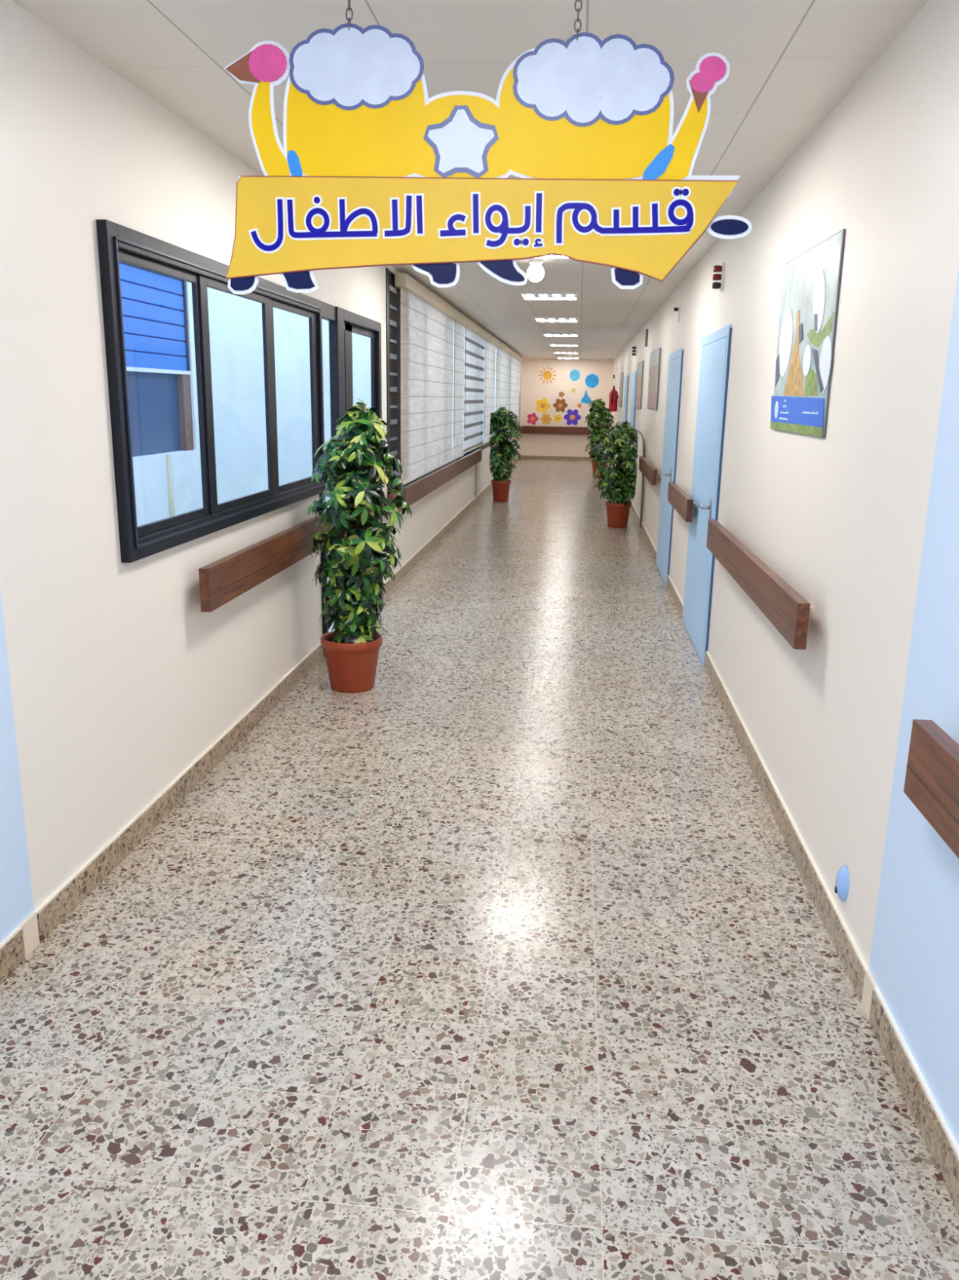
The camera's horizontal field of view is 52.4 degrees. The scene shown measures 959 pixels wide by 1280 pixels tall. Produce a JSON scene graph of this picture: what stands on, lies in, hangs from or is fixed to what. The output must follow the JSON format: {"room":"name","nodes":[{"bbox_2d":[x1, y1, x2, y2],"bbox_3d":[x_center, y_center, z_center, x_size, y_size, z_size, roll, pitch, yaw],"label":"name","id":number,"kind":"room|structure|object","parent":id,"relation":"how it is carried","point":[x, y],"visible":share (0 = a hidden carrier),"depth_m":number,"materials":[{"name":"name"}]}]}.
{"room":"hospital corridor","nodes":[
{"label":"hospital corridor","id":0,"kind":"room"},
{"bbox_2d":[0,0,522,942],"bbox_3d":[-0.411,-2.624,11.972,0.040,2.800,30.700,2,14,5],"label":"wall","id":1,"kind":"structure","parent":0,"point":[115,679],"depth_m":3.21,"materials":[{"name":"white paint"}]},
{"bbox_2d":[18,911,39,957],"bbox_3d":[-1.366,0.895,2.954,0.011,0.108,0.085,2,14,5],"label":"trim","id":2,"kind":"structure","parent":1,"relation":"attached to","point":[29,926],"depth_m":2.95,"materials":[{"name":"beige"}]},
{"bbox_2d":[96,219,324,563],"bbox_3d":[-1.124,-1.154,4.650,0.073,1.139,2.730,2,14,5],"label":"window","id":3,"kind":"structure","parent":1,"relation":"in","point":[117,242],"depth_m":4.05,"materials":[{"name":"black metal"}]},
{"bbox_2d":[0,457,519,985],"bbox_3d":[-0.404,-1.414,12.271,0.014,0.108,30.700,2,14,5],"label":"baseboard","id":4,"kind":"structure","parent":1,"relation":"attached to","point":[65,900],"depth_m":3.83,"materials":[{"name":"stone"}]},
{"bbox_2d":[199,511,334,612],"bbox_3d":[-1.067,-0.463,5.100,0.099,0.185,2.140,2,14,5],"label":"handrail","id":5,"kind":"object","parent":1,"relation":"attached to","point":[222,580],"visible":0.83,"depth_m":4.62,"materials":[{"name":"brown wood"}]},
{"bbox_2d":[316,301,383,656],"bbox_3d":[-0.891,-1.187,6.999,0.079,2.205,1.870,2,14,5],"label":"door","id":6,"kind":"structure","parent":1,"relation":"in","point":[342,322],"depth_m":6.40,"materials":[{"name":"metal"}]},
{"bbox_2d":[475,463,476,497],"bbox_3d":[-0.059,-2.554,15.499,0.012,0.552,0.050,2,14,5],"label":"trim","id":7,"kind":"structure","parent":1,"relation":"attached to","point":[476,464],"depth_m":15.49,"materials":[{"name":"grey"}]},
{"bbox_2d":[386,267,592,514],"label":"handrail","id":8,"kind":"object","parent":1,"relation":"in","point":[393,293],"depth_m":8.67,"materials":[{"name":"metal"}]},
{"bbox_2d":[395,272,458,484],"bbox_3d":[-0.501,-2.669,10.194,0.105,1.785,3.630,2,14,5],"label":"roller blind","id":9,"kind":"object","parent":8,"relation":"attached to","point":[427,320],"visible":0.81,"depth_m":9.76,"materials":[{"name":"beige fabric"}]},
{"bbox_2d":[453,311,469,460],"bbox_3d":[-0.262,-3.246,12.522,0.105,1.785,1.150,2,14,5],"label":"roller blind","id":10,"kind":"object","parent":8,"relation":"attached to","point":[463,321],"visible":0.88,"depth_m":12.52,"materials":[{"name":"beige fabric"}]},
{"bbox_2d":[463,319,488,453],"bbox_3d":[-0.065,-3.728,14.427,0.105,1.765,2.760,2,14,5],"label":"roller blind","id":11,"kind":"object","parent":8,"relation":"attached to","point":[476,335],"visible":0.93,"depth_m":14.29,"materials":[{"name":"beige fabric"}]},
{"bbox_2d":[483,332,499,444],"bbox_3d":[0.183,-4.325,16.832,0.105,1.765,2.180,2,14,5],"label":"roller blind","id":12,"kind":"object","parent":8,"relation":"attached to","point":[491,344],"visible":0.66,"depth_m":16.68,"materials":[{"name":"beige fabric"}]},
{"bbox_2d":[494,340,512,435],"bbox_3d":[0.475,-5.041,19.668,0.105,1.740,3.500,2,14,5],"label":"roller blind","id":13,"kind":"object","parent":8,"relation":"attached to","point":[504,353],"visible":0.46,"depth_m":19.45,"materials":[{"name":"beige fabric"}]},
{"bbox_2d":[508,350,522,427],"bbox_3d":[0.845,-5.943,23.248,0.105,1.710,3.880,2,14,5],"label":"roller blind","id":14,"kind":"object","parent":8,"relation":"attached to","point":[516,359],"visible":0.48,"depth_m":23.16,"materials":[{"name":"beige fabric"}]},
{"bbox_2d":[519,398,519,425],"bbox_3d":[1.033,-6.073,25.619,0.030,0.830,0.600,2,14,5],"label":"trim","id":15,"kind":"structure","parent":1,"relation":"attached to","point":[519,398],"depth_m":25.73,"materials":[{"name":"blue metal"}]},
{"bbox_2d":[12,0,928,359],"bbox_3d":[0.867,-3.990,11.502,2.880,0.120,31.100,2,14,5],"label":"ceiling","id":16,"kind":"structure","parent":0,"point":[792,62],"depth_m":3.06,"materials":[{"name":"white paint"}]},
{"bbox_2d":[345,0,353,30],"bbox_3d":[-0.314,-1.567,2.340,0.015,0.192,0.015,-10,18,-38],"label":"chain","id":17,"kind":"object","parent":16,"relation":"hanging from","point":[348,8],"visible":1,"depth_m":2.35,"materials":[{"name":"silver metal"}]},
{"bbox_2d":[224,22,751,294],"bbox_3d":[0.008,-1.176,2.400,1.325,0.623,0.019,2,14,5],"label":"hanging sign","id":18,"kind":"object","parent":17,"relation":"hanging from","point":[370,170],"visible":1,"depth_m":2.40,"materials":[{"name":"white foam"},{"name":"yellow printed vinyl"},{"name":"blue ink"}]},
{"bbox_2d":[527,258,544,282],"bbox_3d":[0.437,-2.871,7.578,0.136,0.165,0.136,2,14,5],"label":"globe lamp","id":19,"kind":"object","parent":16,"relation":"attached to","point":[535,272],"visible":0.98,"depth_m":7.53,"materials":[{"name":"white glass"}]},
{"bbox_2d":[520,291,578,300],"bbox_3d":[0.732,-3.572,10.118,0.590,0.024,0.590,2,14,5],"label":"recessed light","id":20,"kind":"object","parent":16,"relation":"in","point":[544,295],"visible":1,"depth_m":10.08,"materials":[{"name":"white plastic"}]},
{"bbox_2d":[532,254,568,258],"bbox_3d":[0.413,-2.806,7.027,0.590,0.024,0.590,2,14,5],"label":"recessed light","id":21,"kind":"object","parent":16,"relation":"in","point":[553,256],"visible":0.13,"depth_m":7.28,"materials":[{"name":"white plastic"}]},
{"bbox_2d":[533,316,578,322],"bbox_3d":[1.040,-4.315,13.112,0.590,0.024,0.590,2,14,5],"label":"recessed light","id":22,"kind":"object","parent":16,"relation":"in","point":[557,319],"visible":1,"depth_m":13.04,"materials":[{"name":"white plastic"}]},
{"bbox_2d":[542,332,578,337],"bbox_3d":[1.363,-5.093,16.251,0.590,0.024,0.590,2,14,5],"label":"recessed light","id":23,"kind":"object","parent":16,"relation":"in","point":[576,335],"visible":1,"depth_m":16.13,"materials":[{"name":"white plastic"}]},
{"bbox_2d":[548,343,579,346],"bbox_3d":[1.682,-5.859,19.341,0.590,0.024,0.590,2,14,5],"label":"recessed light","id":24,"kind":"object","parent":16,"relation":"in","point":[550,344],"visible":1,"depth_m":19.16,"materials":[{"name":"white plastic"}]},
{"bbox_2d":[553,351,579,354],"bbox_3d":[2.015,-6.661,22.577,0.590,0.024,0.590,2,14,5],"label":"recessed light","id":25,"kind":"object","parent":16,"relation":"in","point":[554,352],"visible":1,"depth_m":22.31,"materials":[{"name":"white plastic"}]},
{"bbox_2d":[556,356,579,359],"bbox_3d":[2.313,-7.379,25.474,0.590,0.024,0.590,2,14,5],"label":"recessed light","id":26,"kind":"object","parent":16,"relation":"in","point":[569,357],"visible":1,"depth_m":25.21,"materials":[{"name":"white plastic"}]},
{"bbox_2d":[573,0,582,40],"bbox_3d":[0.234,-1.530,2.293,0.015,0.222,0.015,-10,18,-38],"label":"chain","id":27,"kind":"object","parent":16,"relation":"hanging from","point":[578,11],"visible":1,"depth_m":2.31,"materials":[{"name":"silver metal"}]},
{"bbox_2d":[0,458,958,1279],"bbox_3d":[0.821,-1.264,12.182,2.480,0.100,30.700,2,14,5],"label":"floor","id":28,"kind":"structure","parent":0,"point":[506,955],"depth_m":2.76,"materials":[{"name":"stone"}]},
{"bbox_2d":[306,398,412,693],"bbox_3d":[-0.661,-0.516,5.487,0.565,1.644,0.626,3,14,8],"label":"potted plant","id":29,"kind":"object","parent":28,"relation":"on","point":[352,650],"visible":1,"depth_m":5.40,"materials":[{"name":"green plant"}]},
{"bbox_2d":[488,406,523,502],"bbox_3d":[0.430,-3.023,15.875,0.550,1.512,0.665,2,14,5],"label":"potted plant","id":30,"kind":"object","parent":28,"relation":"on","point":[500,455],"visible":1,"depth_m":15.75,"materials":[{"name":"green plant"}]},
{"bbox_2d":[585,399,614,477],"bbox_3d":[2.568,-4.352,21.033,0.661,1.662,0.685,-3,15,-15],"label":"potted plant","id":31,"kind":"object","parent":28,"relation":"on","point":[597,415],"visible":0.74,"depth_m":20.84,"materials":[{"name":"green plant"}]},
{"bbox_2d":[592,421,638,528],"bbox_3d":[1.782,-2.190,12.886,0.586,1.388,0.753,2,14,5],"label":"potted plant","id":32,"kind":"object","parent":28,"relation":"on","point":[617,482],"visible":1,"depth_m":12.72,"materials":[{"name":"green plant"}]},
{"bbox_2d":[520,358,613,456],"bbox_3d":[2.380,-6.272,26.777,2.880,2.800,0.200,2,14,5],"label":"wall","id":33,"kind":"structure","parent":0,"point":[533,389],"depth_m":26.60,"materials":[{"name":"beige paint"}]},
{"bbox_2d":[527,413,538,424],"bbox_3d":[1.472,-6.090,26.809,0.318,0.323,0.005,2,14,5],"label":"sticker","id":34,"kind":"object","parent":33,"relation":"attached to","point":[532,418],"visible":1,"depth_m":26.81,"materials":[{"name":"pink"}]},
{"bbox_2d":[535,398,551,413],"bbox_3d":[1.750,-6.418,26.699,0.412,0.418,0.005,2,14,5],"label":"sticker","id":35,"kind":"object","parent":33,"relation":"attached to","point":[543,405],"visible":1,"depth_m":26.70,"materials":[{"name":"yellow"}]},
{"bbox_2d":[540,413,551,424],"bbox_3d":[1.829,-6.066,26.778,0.320,0.287,0.005,2,14,5],"label":"sticker","id":36,"kind":"object","parent":33,"relation":"attached to","point":[545,419],"visible":1,"depth_m":26.78,"materials":[{"name":"gold paper"}]},
{"bbox_2d":[537,366,555,385],"bbox_3d":[1.848,-7.201,26.496,0.540,0.540,0.004,2,14,5],"label":"sticker","id":37,"kind":"object","parent":33,"relation":"attached to","point":[547,375],"visible":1,"depth_m":26.50,"materials":[{"name":"orange paper"}]},
{"bbox_2d":[554,413,562,422],"bbox_3d":[2.155,-6.082,26.741,0.225,0.228,0.005,2,14,5],"label":"sticker","id":38,"kind":"object","parent":33,"relation":"attached to","point":[557,418],"visible":1,"depth_m":26.74,"materials":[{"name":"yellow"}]},
{"bbox_2d":[553,398,568,412],"bbox_3d":[2.213,-6.419,26.651,0.400,0.359,0.005,2,14,5],"label":"sticker","id":39,"kind":"object","parent":33,"relation":"attached to","point":[560,405],"visible":1,"depth_m":26.65,"materials":[{"name":"brown"}]},
{"bbox_2d":[559,391,564,397],"bbox_3d":[2.243,-6.699,26.579,0.150,0.152,0.005,2,14,5],"label":"sticker","id":40,"kind":"object","parent":33,"relation":"attached to","point":[561,394],"visible":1,"depth_m":26.58,"materials":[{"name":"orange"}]},
{"bbox_2d":[520,455,608,461],"bbox_3d":[2.349,-5.038,26.976,2.452,0.108,0.014,2,14,5],"label":"baseboard","id":41,"kind":"structure","parent":33,"relation":"attached to","point":[526,457],"depth_m":26.99,"materials":[{"name":"stone"}]},
{"bbox_2d":[564,408,581,425],"bbox_3d":[2.546,-6.105,26.695,0.480,0.430,0.005,2,14,5],"label":"sticker","id":42,"kind":"object","parent":33,"relation":"attached to","point":[572,417],"visible":1,"depth_m":26.69,"materials":[{"name":"purple"}]},
{"bbox_2d":[568,368,581,382],"bbox_3d":[2.585,-7.181,26.425,0.336,0.356,0.004,2,14,5],"label":"sticker","id":43,"kind":"object","parent":33,"relation":"attached to","point":[575,375],"visible":1,"depth_m":26.42,"materials":[{"name":"blue paper"}]},
{"bbox_2d":[579,388,593,404],"bbox_3d":[2.919,-6.633,26.527,0.375,0.462,0.004,2,14,5],"label":"sticker","id":44,"kind":"object","parent":33,"relation":"attached to","point":[586,399],"visible":0.87,"depth_m":26.54,"materials":[{"name":"blue paper"}]},
{"bbox_2d":[584,373,599,388],"bbox_3d":[3.050,-7.027,26.416,0.426,0.410,0.004,2,14,5],"label":"sticker","id":45,"kind":"object","parent":33,"relation":"attached to","point":[592,380],"visible":1,"depth_m":26.41,"materials":[{"name":"blue paper"}]},
{"bbox_2d":[611,0,958,1146],"bbox_3d":[2.176,-2.520,11.731,0.200,2.800,30.700,2,14,5],"label":"wall","id":46,"kind":"structure","parent":0,"point":[860,519],"depth_m":2.97,"materials":[{"name":"white paint"}]},
{"bbox_2d":[608,385,618,411],"bbox_3d":[3.086,-5.567,22.429,0.219,0.600,0.195,-7,16,-28],"label":"fire extinguisher","id":47,"kind":"object","parent":46,"relation":"attached to","point":[613,396],"visible":0.94,"depth_m":22.36,"materials":[{"name":"red metal"}]},
{"bbox_2d":[618,372,623,407],"bbox_3d":[3.024,-5.344,20.832,0.016,0.700,1.400,2,14,5],"label":"poster","id":48,"kind":"object","parent":46,"relation":"attached to","point":[621,378],"visible":1,"depth_m":20.57,"materials":[{"name":"grey paper"}]},
{"bbox_2d":[618,381,622,397],"bbox_3d":[3.018,-5.353,20.830,0.003,0.332,1.380,2,14,5],"label":"print","id":49,"kind":"object","parent":48,"relation":"on","point":[620,394],"depth_m":20.63},
{"bbox_2d":[619,373,622,382],"bbox_3d":[3.022,-5.594,20.770,0.003,0.165,1.380,2,14,5],"label":"print","id":50,"kind":"object","parent":48,"relation":"on","point":[621,375],"depth_m":20.61},
{"bbox_2d":[622,374,628,423],"bbox_3d":[2.751,-4.019,18.807,0.086,2.100,1.400,2,14,5],"label":"door","id":51,"kind":"structure","parent":46,"relation":"in","point":[626,377],"depth_m":18.38,"materials":[{"name":"blue laminate"}]},
{"bbox_2d":[627,370,637,471],"bbox_3d":[2.475,-3.354,16.127,0.086,2.100,1.450,2,14,5],"label":"door","id":52,"kind":"structure","parent":46,"relation":"in","point":[633,383],"depth_m":15.74,"materials":[{"name":"blue laminate"}]},
{"bbox_2d":[631,345,636,356],"bbox_3d":[2.505,-4.677,15.770,0.066,0.170,0.060,2,14,5],"label":"light","id":53,"kind":"object","parent":46,"relation":"attached to","point":[633,348],"visible":1,"depth_m":15.75,"materials":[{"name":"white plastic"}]},
{"bbox_2d":[635,360,644,408],"bbox_3d":[2.362,-3.762,14.407,0.016,0.660,1.300,2,14,5],"label":"poster","id":54,"kind":"object","parent":46,"relation":"attached to","point":[640,366],"visible":1,"depth_m":14.21,"materials":[{"name":"grey paper"}]},
{"bbox_2d":[635,373,642,395],"bbox_3d":[2.356,-3.770,14.405,0.003,0.314,1.280,2,14,5],"label":"print","id":55,"kind":"object","parent":54,"relation":"on","point":[639,375],"depth_m":14.27},
{"bbox_2d":[636,361,642,374],"bbox_3d":[2.360,-3.998,14.349,0.003,0.155,1.280,2,14,5],"label":"print","id":56,"kind":"object","parent":54,"relation":"on","point":[639,371],"depth_m":14.27},
{"bbox_2d":[634,428,644,527],"bbox_3d":[2.258,-2.372,13.927,0.028,1.196,2.714,2,14,5],"label":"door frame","id":57,"kind":"structure","parent":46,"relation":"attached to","point":[635,429],"depth_m":12.73,"materials":[{"name":"brown"}]},
{"bbox_2d":[644,328,648,346],"bbox_3d":[2.255,-4.079,13.149,0.030,0.220,0.100,2,14,5],"label":"junction box","id":58,"kind":"object","parent":46,"relation":"attached to","point":[646,330],"visible":1,"depth_m":13.10,"materials":[{"name":"brown"}]},
{"bbox_2d":[638,456,661,485],"bbox_3d":[1.956,-1.965,11.219,0.099,0.165,2.400,2,14,5],"label":"handrail","id":59,"kind":"object","parent":46,"relation":"attached to","point":[647,469],"visible":1,"depth_m":10.67,"materials":[{"name":"brown wood"}]},
{"bbox_2d":[647,347,661,409],"bbox_3d":[2.078,-3.100,11.634,0.016,0.670,1.530,2,14,5],"label":"poster","id":60,"kind":"object","parent":46,"relation":"attached to","point":[655,357],"visible":1,"depth_m":11.44,"materials":[{"name":"grey paper"}]},
{"bbox_2d":[648,364,658,393],"bbox_3d":[2.071,-3.109,11.632,0.003,0.318,1.510,2,14,5],"label":"print","id":61,"kind":"object","parent":60,"relation":"on","point":[653,384],"depth_m":11.50},
{"bbox_2d":[648,349,659,368],"bbox_3d":[2.075,-3.339,11.575,0.003,0.158,1.510,2,14,5],"label":"print","id":62,"kind":"object","parent":60,"relation":"on","point":[655,356],"depth_m":11.42},
{"bbox_2d":[656,347,684,586],"bbox_3d":[1.773,-1.665,9.313,0.086,2.100,1.300,2,14,5],"label":"door","id":63,"kind":"structure","parent":46,"relation":"in","point":[674,368],"depth_m":9.13,"materials":[{"name":"blue laminate"}]},
{"bbox_2d":[673,306,679,321],"bbox_3d":[1.810,-2.999,8.958,0.053,0.136,0.060,2,14,5],"label":"light","id":64,"kind":"object","parent":46,"relation":"attached to","point":[678,308],"visible":1,"depth_m":8.93,"materials":[{"name":"white plastic"}]},
{"bbox_2d":[667,481,694,522],"bbox_3d":[1.583,-1.089,7.591,0.099,0.160,1.500,2,14,5],"label":"handrail","id":65,"kind":"object","parent":46,"relation":"attached to","point":[677,498],"visible":0.87,"depth_m":7.28,"materials":[{"name":"brown wood"}]},
{"bbox_2d":[682,324,732,666],"bbox_3d":[1.500,-1.007,6.657,0.086,2.100,1.360,2,14,5],"label":"door","id":66,"kind":"structure","parent":46,"relation":"in","point":[715,355],"depth_m":6.47,"materials":[{"name":"blue laminate"}]},
{"bbox_2d":[711,262,724,291],"bbox_3d":[1.520,-2.312,6.207,0.066,0.170,0.060,2,14,5],"label":"light","id":67,"kind":"object","parent":46,"relation":"attached to","point":[717,268],"visible":1,"depth_m":6.19,"materials":[{"name":"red plastic"}]},
{"bbox_2d":[706,519,812,649],"bbox_3d":[1.272,-0.338,4.569,0.099,0.165,2.440,2,14,5],"label":"handrail","id":68,"kind":"object","parent":46,"relation":"attached to","point":[788,611],"visible":1,"depth_m":3.99,"materials":[{"name":"brown wood"}]},
{"bbox_2d":[608,457,958,1216],"bbox_3d":[2.049,-1.315,12.043,0.014,0.108,30.700,2,14,5],"label":"baseboard","id":69,"kind":"structure","parent":46,"relation":"attached to","point":[943,1148],"depth_m":2.88,"materials":[{"name":"stone"}]},
{"bbox_2d":[769,228,844,437],"bbox_3d":[1.284,-1.188,3.883,0.010,0.709,1.041,2,14,5],"label":"poster","id":70,"kind":"object","parent":46,"relation":"attached to","point":[810,291],"visible":1,"depth_m":3.77,"materials":[{"name":"printed paper"},{"name":"plastic"}]},
{"bbox_2d":[775,353,779,385],"bbox_3d":[1.321,-1.197,4.316,0.001,0.142,0.110,2,14,5],"label":"print","id":71,"kind":"object","parent":70,"relation":"attached to","point":[777,366],"depth_m":4.32},
{"bbox_2d":[778,309,792,376],"bbox_3d":[1.312,-1.273,4.178,0.001,0.276,0.271,2,14,5],"label":"print","id":72,"kind":"object","parent":70,"relation":"attached to","point":[785,340],"depth_m":4.17,"materials":[{"name":"white paper"}]},
{"bbox_2d":[783,342,804,395],"bbox_3d":[1.286,-1.104,3.963,0.001,0.216,0.389,2,14,5],"label":"print","id":73,"kind":"object","parent":70,"relation":"attached to","point":[793,382],"depth_m":3.98},
{"bbox_2d":[769,421,822,436],"bbox_3d":[1.274,-0.860,3.954,0.001,0.034,0.987,2,14,5],"label":"print","id":74,"kind":"object","parent":70,"relation":"attached to","point":[807,428],"depth_m":3.81,"materials":[{"name":"green paper"}]},
{"bbox_2d":[795,309,799,342],"bbox_3d":[1.290,-1.271,3.946,0.001,0.128,0.092,2,14,5],"label":"print","id":75,"kind":"object","parent":70,"relation":"on","point":[797,313],"depth_m":3.95},
{"bbox_2d":[798,323,803,342],"bbox_3d":[1.283,-1.226,3.892,0.001,0.076,0.108,2,14,5],"label":"print","id":76,"kind":"object","parent":70,"relation":"attached to","point":[800,325],"depth_m":3.89},
{"bbox_2d":[803,344,811,376],"bbox_3d":[1.266,-1.081,3.766,0.001,0.118,0.130,2,14,5],"label":"print","id":77,"kind":"object","parent":70,"relation":"attached to","point":[807,348],"depth_m":3.76,"materials":[{"name":"white paper"}]},
{"bbox_2d":[804,367,817,395],"bbox_3d":[1.254,-0.974,3.673,0.001,0.105,0.234,2,14,5],"label":"print","id":78,"kind":"object","parent":70,"relation":"attached to","point":[811,380],"depth_m":3.69},
{"bbox_2d":[813,314,817,331],"bbox_3d":[1.258,-1.188,3.647,0.001,0.067,0.082,2,14,5],"label":"print","id":79,"kind":"object","parent":70,"relation":"attached to","point":[815,316],"depth_m":3.64},
{"bbox_2d":[811,348,823,393],"bbox_3d":[1.245,-0.993,3.588,0.001,0.166,0.254,2,14,5],"label":"print","id":80,"kind":"object","parent":70,"relation":"on","point":[817,354],"depth_m":3.59},
{"bbox_2d":[813,269,825,332],"bbox_3d":[1.258,-1.256,3.611,0.001,0.227,0.186,2,14,5],"label":"print","id":81,"kind":"object","parent":70,"relation":"attached to","point":[819,295],"depth_m":3.60,"materials":[{"name":"white paper"}]},
{"bbox_2d":[806,311,834,346],"bbox_3d":[1.254,-1.139,3.602,0.001,0.112,0.399,2,14,5],"label":"print","id":82,"kind":"object","parent":70,"relation":"attached to","point":[820,324],"depth_m":3.57},
{"bbox_2d":[817,336,831,393],"bbox_3d":[1.236,-0.985,3.488,0.001,0.197,0.171,2,14,5],"label":"print","id":83,"kind":"object","parent":70,"relation":"attached to","point":[824,362],"depth_m":3.48,"materials":[{"name":"white paper"}]},
{"bbox_2d":[834,865,848,901],"bbox_3d":[1.120,0.755,3.023,0.028,0.116,0.084,2,14,5],"label":"cap","id":84,"kind":"object","parent":46,"relation":"attached to","point":[842,887],"visible":1,"depth_m":3.00,"materials":[{"name":"blue plastic"}]},
{"bbox_2d":[861,969,877,1018],"bbox_3d":[1.091,0.994,2.725,0.011,0.108,0.085,2,14,5],"label":"trim","id":85,"kind":"structure","parent":46,"relation":"attached to","point":[869,983],"depth_m":2.73,"materials":[{"name":"beige"}]},
{"bbox_2d":[903,719,958,858],"bbox_3d":[0.891,0.601,0.880,0.099,0.178,2.790,2,14,5],"label":"handrail","id":86,"kind":"object","parent":46,"relation":"attached to","point":[931,783],"visible":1,"depth_m":2.07,"materials":[{"name":"brown wood"}]},
{"label":"outside","id":87,"kind":"structure","parent":0,"visible":0},
{"bbox_2d":[325,451,453,631],"bbox_3d":[-4.657,-2.280,15.963,8.800,0.100,37.000,2,14,5],"label":"ground","id":88,"kind":"structure","parent":87,"point":[326,498],"depth_m":9.12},
{"bbox_2d":[119,261,371,526],"bbox_3d":[-3.356,-3.362,13.490,0.360,3.400,33.000,2,14,5],"label":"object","id":89,"kind":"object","parent":88,"relation":"on","point":[235,322],"depth_m":13.45,"materials":[{"name":"beige"}]},
{"bbox_2d":[119,262,194,457],"bbox_3d":[-3.590,-3.026,10.683,0.120,1.940,1.870,2,14,5],"label":"window blind","id":90,"kind":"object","parent":89,"relation":"in","point":[155,310],"depth_m":10.77,"materials":[{"name":"blue painted metal slats"},{"name":"glass"},{"name":"brown timber"}]},
{"bbox_2d":[119,262,186,370],"bbox_3d":[-3.575,-3.466,10.546,0.060,1.020,1.820,2,14,5],"label":"shutter","id":91,"kind":"object","parent":90,"relation":"attached to","point":[154,304],"depth_m":10.58,"materials":[{"name":"blue plastic"}]},
{"bbox_2d":[166,454,174,516],"bbox_3d":[-3.508,-1.617,11.091,0.055,0.970,0.055,8,16,27],"label":"drain pipe","id":92,"kind":"object","parent":89,"relation":"attached to","point":[169,461],"visible":0.65,"depth_m":11.04,"materials":[{"name":"beige"}]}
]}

